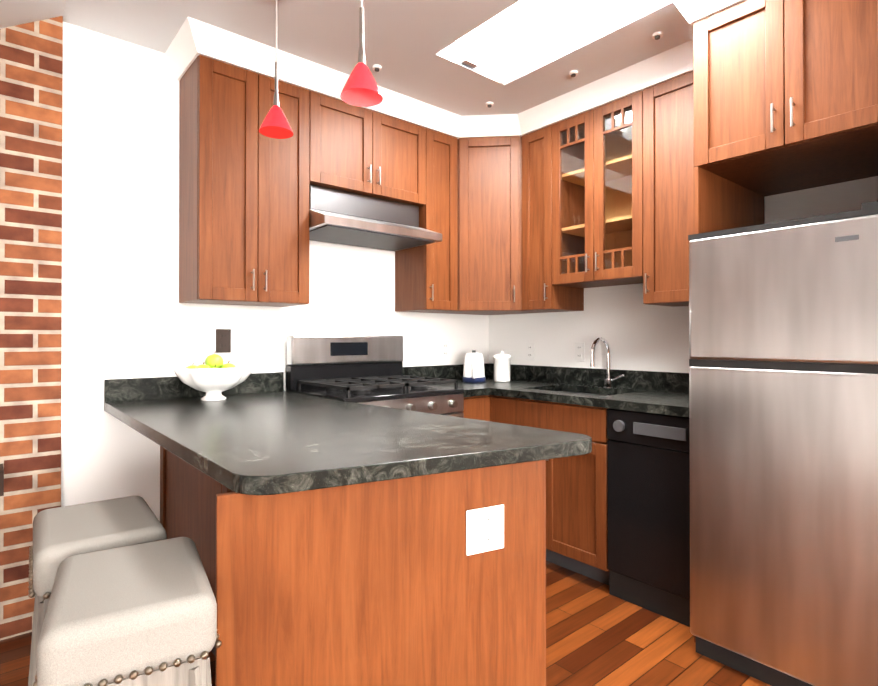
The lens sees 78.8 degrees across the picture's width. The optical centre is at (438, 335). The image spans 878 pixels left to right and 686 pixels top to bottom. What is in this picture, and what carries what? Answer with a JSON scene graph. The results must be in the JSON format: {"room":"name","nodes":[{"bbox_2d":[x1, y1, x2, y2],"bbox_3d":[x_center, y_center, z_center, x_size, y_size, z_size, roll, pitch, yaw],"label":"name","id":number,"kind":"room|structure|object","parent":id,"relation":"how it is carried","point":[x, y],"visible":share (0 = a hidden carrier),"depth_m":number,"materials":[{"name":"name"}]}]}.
{"room":"kitchen","nodes":[
{"label":"kitchen","id":0,"kind":"room"},
{"bbox_2d":[0,16,62,640],"bbox_3d":[-2.316,-0.075,1.563,2.000,2.560,0.220,0,0,-40],"label":"brick wall","id":1,"kind":"structure","parent":0,"point":[31,66],"depth_m":2.18,"materials":[{"name":"brown brick"}]},
{"bbox_2d":[0,0,65,28],"bbox_3d":[-0.171,-0.727,-1.060,2.100,1.404,7.200,0,0,-40],"label":"ceiling","id":2,"kind":"structure","parent":0,"point":[15,12],"depth_m":2.11,"materials":[{"name":"white paint"}]},
{"bbox_2d":[61,22,488,520],"bbox_3d":[-1.424,-0.070,2.522,4.800,2.560,0.100,0,0,-40],"label":"wall","id":3,"kind":"structure","parent":0,"point":[126,314],"depth_m":2.48,"materials":[{"name":"white paint"}]},
{"bbox_2d":[216,329,230,352],"bbox_3d":[-1.098,0.026,2.724,0.075,0.120,0.008,0,0,-40],"label":"outlet","id":4,"kind":"object","parent":3,"relation":"attached to","point":[223,340],"visible":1,"depth_m":2.72,"materials":[{"name":"brown plastic"}]},
{"bbox_2d":[179,55,309,306],"bbox_3d":[-0.946,-0.700,2.632,0.530,1.080,0.348,0,0,-40],"label":"upper cabinet","id":5,"kind":"object","parent":3,"relation":"attached to","point":[243,210],"visible":1,"depth_m":2.49,"materials":[{"name":"brown wood"}]},
{"bbox_2d":[309,91,425,206],"bbox_3d":[-0.456,-1.008,3.046,0.750,0.460,0.348,0,0,-40],"label":"upper cabinet","id":6,"kind":"object","parent":3,"relation":"attached to","point":[361,150],"visible":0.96,"depth_m":2.91,"materials":[{"name":"brown wood"}]},
{"bbox_2d":[309,184,441,250],"bbox_3d":[-0.417,-0.657,2.998,0.746,0.239,0.468,0,0,-40],"label":"range hood","id":7,"kind":"object","parent":3,"relation":"attached to","point":[345,218],"visible":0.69,"depth_m":2.90,"materials":[{"name":"grey metal"}]},
{"bbox_2d":[395,128,456,312],"bbox_3d":[-0.073,-0.696,3.366,0.250,1.080,0.348,0,0,-40],"label":"upper cabinet","id":8,"kind":"object","parent":3,"relation":"attached to","point":[426,278],"visible":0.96,"depth_m":3.27,"materials":[{"name":"brown wood"}]},
{"bbox_2d":[165,0,743,138],"bbox_3d":[0.320,-1.296,2.323,2.195,0.110,2.460,0,0,-40],"label":"soffit","id":9,"kind":"structure","parent":3,"relation":"attached to","point":[193,39],"depth_m":2.67,"materials":[{"name":"white paint"}]},
{"bbox_2d":[429,136,546,314],"bbox_3d":[0.332,-0.695,3.544,0.598,1.080,0.598,0,0,-40],"label":"upper cabinet","id":10,"kind":"object","parent":3,"relation":"attached to","point":[489,225],"visible":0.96,"depth_m":3.32,"materials":[{"name":"brown wood"}]},
{"bbox_2d":[63,0,692,115],"bbox_3d":[1.665,-1.416,0.489,2.700,0.110,7.200,0,0,-40],"label":"ceiling","id":11,"kind":"structure","parent":0,"point":[465,57],"depth_m":2.45,"materials":[{"name":"white paint"}]},
{"bbox_2d":[259,0,292,138],"bbox_3d":[-0.627,-1.067,2.061,0.128,0.570,0.128,0,0,-40],"label":"pendant light","id":12,"kind":"object","parent":11,"relation":"hanging from","point":[275,124],"visible":1,"depth_m":2.04,"materials":[{"name":"red glass"}]},
{"bbox_2d":[340,0,382,106],"bbox_3d":[-0.233,-1.035,1.608,0.128,0.640,0.128,0,0,-40],"label":"pendant light","id":13,"kind":"object","parent":11,"relation":"hanging from","point":[360,88],"visible":1,"depth_m":1.59,"materials":[{"name":"red glass"}]},
{"bbox_2d":[373,65,380,71],"bbox_3d":[-0.311,-1.339,2.681,0.043,0.020,0.044,0,0,-40],"label":"recessed light","id":14,"kind":"object","parent":11,"relation":"in","point":[376,68],"visible":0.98,"depth_m":2.67,"materials":[{"name":"white paint"}]},
{"bbox_2d":[486,102,492,107],"bbox_3d":[0.293,-1.337,3.098,0.043,0.020,0.044,0,0,-40],"label":"recessed light","id":15,"kind":"object","parent":11,"relation":"in","point":[489,104],"visible":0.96,"depth_m":3.09,"materials":[{"name":"white paint"}]},
{"bbox_2d":[569,70,577,76],"bbox_3d":[0.688,-1.339,2.737,0.043,0.020,0.044,0,0,-40],"label":"recessed light","id":16,"kind":"object","parent":11,"relation":"in","point":[573,73],"visible":0.96,"depth_m":2.73,"materials":[{"name":"white paint"}]},
{"bbox_2d":[652,31,662,39],"bbox_3d":[0.977,-1.341,2.393,0.043,0.020,0.044,0,0,-40],"label":"recessed light","id":17,"kind":"object","parent":11,"relation":"in","point":[657,35],"visible":0.98,"depth_m":2.38,"materials":[{"name":"white paint"}]},
{"bbox_2d":[0,561,770,685],"bbox_3d":[0.862,1.246,-0.201,4.800,0.100,7.200,0,0,-40],"label":"floor","id":18,"kind":"structure","parent":0,"point":[597,634],"depth_m":2.07,"materials":[{"name":"brown wood"}]},
{"bbox_2d":[28,496,166,685],"bbox_3d":[-0.892,0.840,1.397,0.336,0.732,0.441,0,0,-40],"label":"stool","id":19,"kind":"object","parent":18,"relation":"on","point":[61,534],"visible":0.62,"depth_m":1.31,"materials":[{"name":"fabric"}]},
{"bbox_2d":[32,537,221,685],"bbox_3d":[-0.612,0.838,1.064,0.318,0.732,0.428,0,0,-31],"label":"stool","id":20,"kind":"object","parent":18,"relation":"on","point":[143,614],"visible":1,"depth_m":0.94,"materials":[{"name":"fabric"}]},
{"bbox_2d":[160,448,187,538],"bbox_3d":[-0.878,0.772,2.473,0.602,0.874,0.666,0,0,-40],"label":"base cabinet","id":21,"kind":"object","parent":18,"relation":"on","point":[173,474],"depth_m":2.39,"materials":[{"name":"brown wood"}]},
{"bbox_2d":[188,468,211,566],"bbox_3d":[-0.507,0.770,2.032,0.602,0.874,0.722,0,0,-40],"label":"base cabinet","id":22,"kind":"object","parent":18,"relation":"on","point":[196,482],"depth_m":2.13,"materials":[{"name":"brown wood"}]},
{"bbox_2d":[204,464,545,685],"bbox_3d":[-0.072,0.766,1.311,0.865,0.874,0.208,0,0,-40],"label":"base cabinet","id":23,"kind":"object","parent":18,"relation":"on","point":[327,536],"depth_m":1.27,"materials":[{"name":"brown wood"}]},
{"bbox_2d":[104,391,591,527],"bbox_3d":[-0.509,0.313,1.957,0.955,0.040,1.900,0,0,-40],"label":"countertop","id":24,"kind":"structure","parent":23,"relation":"on","point":[308,458],"depth_m":1.43,"materials":[{"name":"black stone"}]},
{"bbox_2d":[173,351,253,400],"bbox_3d":[-1.038,0.182,2.466,0.346,0.224,0.346,0,0,-40],"label":"fruit bowl","id":25,"kind":"object","parent":24,"relation":"on","point":[213,377],"visible":1,"depth_m":2.38,"materials":[{"name":"white ceramic"}]},
{"bbox_2d":[466,505,503,555],"bbox_3d":[0.121,0.504,1.390,0.115,0.115,0.008,0,0,-27],"label":"outlet","id":26,"kind":"object","parent":23,"relation":"attached to","point":[485,529],"visible":1,"depth_m":1.39,"materials":[{"name":"white plastic"}]},
{"bbox_2d":[286,335,463,417],"bbox_3d":[-0.329,0.589,2.887,0.742,1.185,0.687,0,0,-40],"label":"range","id":27,"kind":"object","parent":18,"relation":"on","point":[367,370],"visible":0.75,"depth_m":2.91,"materials":[{"name":"grey metal"}]},
{"bbox_2d":[403,337,688,584],"bbox_3d":[0.631,0.610,2.989,0.846,1.205,1.824,0,0,-40],"label":"base cabinet","id":28,"kind":"object","parent":18,"relation":"on","point":[574,400],"depth_m":2.75,"materials":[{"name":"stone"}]},
{"bbox_2d":[462,350,485,382],"bbox_3d":[0.229,0.197,3.500,0.162,0.205,0.162,0,0,-40],"label":"kettle","id":29,"kind":"object","parent":28,"relation":"on","point":[473,370],"visible":1,"depth_m":3.45,"materials":[{"name":"white plastic"}]},
{"bbox_2d":[493,351,510,381],"bbox_3d":[0.415,0.199,3.519,0.116,0.202,0.116,0,0,-40],"label":"canister","id":30,"kind":"object","parent":28,"relation":"on","point":[502,367],"visible":1,"depth_m":3.47,"materials":[{"name":"white ceramic"}]},
{"bbox_2d":[607,408,689,626],"bbox_3d":[1.143,0.773,2.515,0.615,0.872,0.434,0,0,-40],"label":"dishwasher","id":31,"kind":"object","parent":18,"relation":"on","point":[648,455],"visible":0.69,"depth_m":2.33,"materials":[{"name":"black metal"}]},
{"bbox_2d":[688,201,877,685],"bbox_3d":[1.428,0.400,2.049,0.761,1.615,0.593,0,0,-40],"label":"refrigerator","id":32,"kind":"object","parent":18,"relation":"on","point":[783,382],"visible":1,"depth_m":1.78,"materials":[{"name":"grey metal"}]},
{"bbox_2d":[693,0,877,641],"bbox_3d":[1.468,-0.018,2.090,0.728,2.450,0.635,0,0,-40],"label":"tall cabinet","id":33,"kind":"object","parent":18,"relation":"on","point":[785,95],"visible":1,"depth_m":1.95,"materials":[{"name":"brown wood"}]},
{"bbox_2d":[489,176,877,372],"bbox_3d":[2.692,-0.077,1.281,0.100,2.560,7.100,0,0,-40],"label":"wall","id":34,"kind":"structure","parent":0,"point":[630,327],"depth_m":3.11,"materials":[{"name":"white paint"}]},
{"bbox_2d":[526,343,534,359],"bbox_3d":[0.622,0.105,3.655,0.008,0.120,0.075,0,0,-40],"label":"outlet","id":35,"kind":"object","parent":34,"relation":"attached to","point":[530,351],"visible":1,"depth_m":3.65,"materials":[{"name":"white plastic"}]},
{"bbox_2d":[522,125,583,311],"bbox_3d":[0.694,-0.697,3.308,0.348,1.080,0.230,0,0,-40],"label":"upper cabinet","id":36,"kind":"object","parent":34,"relation":"attached to","point":[541,292],"visible":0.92,"depth_m":3.22,"materials":[{"name":"brown wood"}]},
{"bbox_2d":[575,342,584,360],"bbox_3d":[0.880,0.099,3.349,0.008,0.120,0.075,0,0,-40],"label":"outlet","id":37,"kind":"object","parent":34,"relation":"attached to","point":[579,351],"visible":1,"depth_m":3.34,"materials":[{"name":"white plastic"}]},
{"bbox_2d":[552,91,642,287],"bbox_3d":[0.951,-0.768,3.002,0.348,0.940,0.570,0,0,-40],"label":"upper cabinet","id":38,"kind":"object","parent":34,"relation":"attached to","point":[597,196],"visible":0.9,"depth_m":2.96,"materials":[{"name":"brown wood"}]},
{"bbox_2d":[643,71,693,306],"bbox_3d":[1.272,-0.700,2.621,0.348,1.080,0.425,0,0,-40],"label":"upper cabinet","id":39,"kind":"object","parent":34,"relation":"attached to","point":[668,135],"visible":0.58,"depth_m":2.60,"materials":[{"name":"brown wood"}]}
]}

